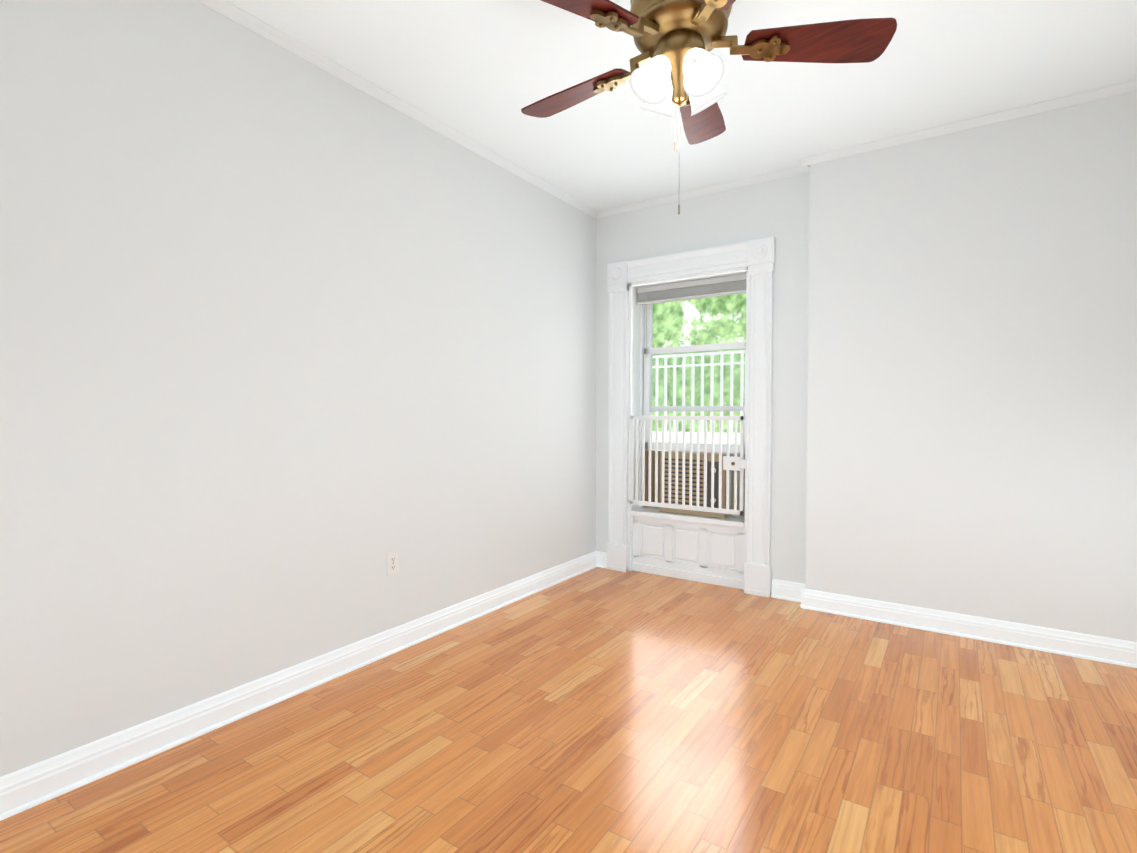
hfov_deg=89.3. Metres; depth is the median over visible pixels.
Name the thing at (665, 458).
grille
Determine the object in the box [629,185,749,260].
wall
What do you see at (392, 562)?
electrical outlet plate
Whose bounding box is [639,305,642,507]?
window frame
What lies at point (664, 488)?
grille
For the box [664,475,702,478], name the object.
grille
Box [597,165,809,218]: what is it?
crown molding
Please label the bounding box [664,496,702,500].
grille
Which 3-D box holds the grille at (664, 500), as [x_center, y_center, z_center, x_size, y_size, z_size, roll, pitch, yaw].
[0.814,0.543,4.091,0.300,0.012,0.006,1,2,34]
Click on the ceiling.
(483, 72)
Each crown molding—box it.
[196,0,597,218]
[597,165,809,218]
[800,80,1136,166]
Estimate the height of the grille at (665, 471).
0.012 m
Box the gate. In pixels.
[629,416,746,514]
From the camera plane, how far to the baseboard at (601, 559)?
4.40 m
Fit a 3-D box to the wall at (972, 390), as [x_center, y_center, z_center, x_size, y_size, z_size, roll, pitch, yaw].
[2.391,-0.243,3.134,1.947,2.700,0.508,1,2,34]
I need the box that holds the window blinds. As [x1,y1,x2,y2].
[637,273,746,357]
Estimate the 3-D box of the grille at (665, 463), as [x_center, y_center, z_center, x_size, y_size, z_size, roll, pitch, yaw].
[0.815,0.269,4.085,0.300,0.012,0.006,1,2,34]
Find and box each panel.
[643,450,665,508]
[731,454,744,516]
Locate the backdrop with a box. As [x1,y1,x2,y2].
[652,293,745,450]
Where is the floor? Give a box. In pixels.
[0,567,1136,852]
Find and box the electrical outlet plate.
[387,551,398,575]
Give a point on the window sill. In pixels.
(733, 521)
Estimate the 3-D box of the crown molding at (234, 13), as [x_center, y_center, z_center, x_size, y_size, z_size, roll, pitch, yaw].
[-1.166,-1.562,2.310,0.035,0.038,5.000,1,2,34]
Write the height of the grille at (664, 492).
0.012 m
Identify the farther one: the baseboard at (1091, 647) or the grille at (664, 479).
the grille at (664, 479)
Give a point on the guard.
(702, 384)
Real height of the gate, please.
0.655 m
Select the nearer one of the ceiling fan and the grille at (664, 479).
the ceiling fan
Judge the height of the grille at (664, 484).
0.012 m
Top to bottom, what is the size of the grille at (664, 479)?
0.012 m
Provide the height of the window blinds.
0.528 m
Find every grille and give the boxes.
[664,471,702,474]
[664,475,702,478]
[664,479,702,483]
[664,484,702,487]
[664,488,702,492]
[664,492,702,496]
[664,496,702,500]
[664,500,702,505]
[665,458,702,461]
[665,463,702,465]
[665,467,702,470]
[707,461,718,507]
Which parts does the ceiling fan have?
blade, blade, lamp shade, lamp shade, pull chain, blade, lamp shade, lamp shade, blade, blade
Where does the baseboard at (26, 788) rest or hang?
attached to the wall at (294, 350)
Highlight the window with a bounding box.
[607,236,775,597]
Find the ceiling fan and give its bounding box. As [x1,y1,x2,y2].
[521,0,896,213]
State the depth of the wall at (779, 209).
3.63 m
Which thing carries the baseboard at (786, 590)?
attached to the wall at (779, 209)
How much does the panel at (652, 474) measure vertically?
0.436 m
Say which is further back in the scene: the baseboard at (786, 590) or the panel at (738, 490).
the panel at (738, 490)
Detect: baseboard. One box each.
[0,551,596,820]
[596,551,606,567]
[771,579,805,601]
[801,588,1136,667]
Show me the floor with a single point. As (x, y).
(598, 709)
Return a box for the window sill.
[630,507,744,527]
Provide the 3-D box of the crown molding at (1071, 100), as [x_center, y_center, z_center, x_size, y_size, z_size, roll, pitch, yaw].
[2.220,-1.570,2.894,1.997,0.038,0.035,1,2,34]
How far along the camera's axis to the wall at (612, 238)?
4.39 m
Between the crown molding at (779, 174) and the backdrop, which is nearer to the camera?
the crown molding at (779, 174)
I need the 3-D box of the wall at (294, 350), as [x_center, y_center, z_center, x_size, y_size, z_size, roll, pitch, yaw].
[-1.349,-0.234,2.461,0.400,2.700,5.800,1,2,34]
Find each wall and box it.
[0,0,596,776]
[596,212,652,552]
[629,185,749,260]
[750,172,809,585]
[806,91,1136,641]
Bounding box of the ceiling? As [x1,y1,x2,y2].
[226,0,1136,210]
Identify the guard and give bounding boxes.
[652,350,744,436]

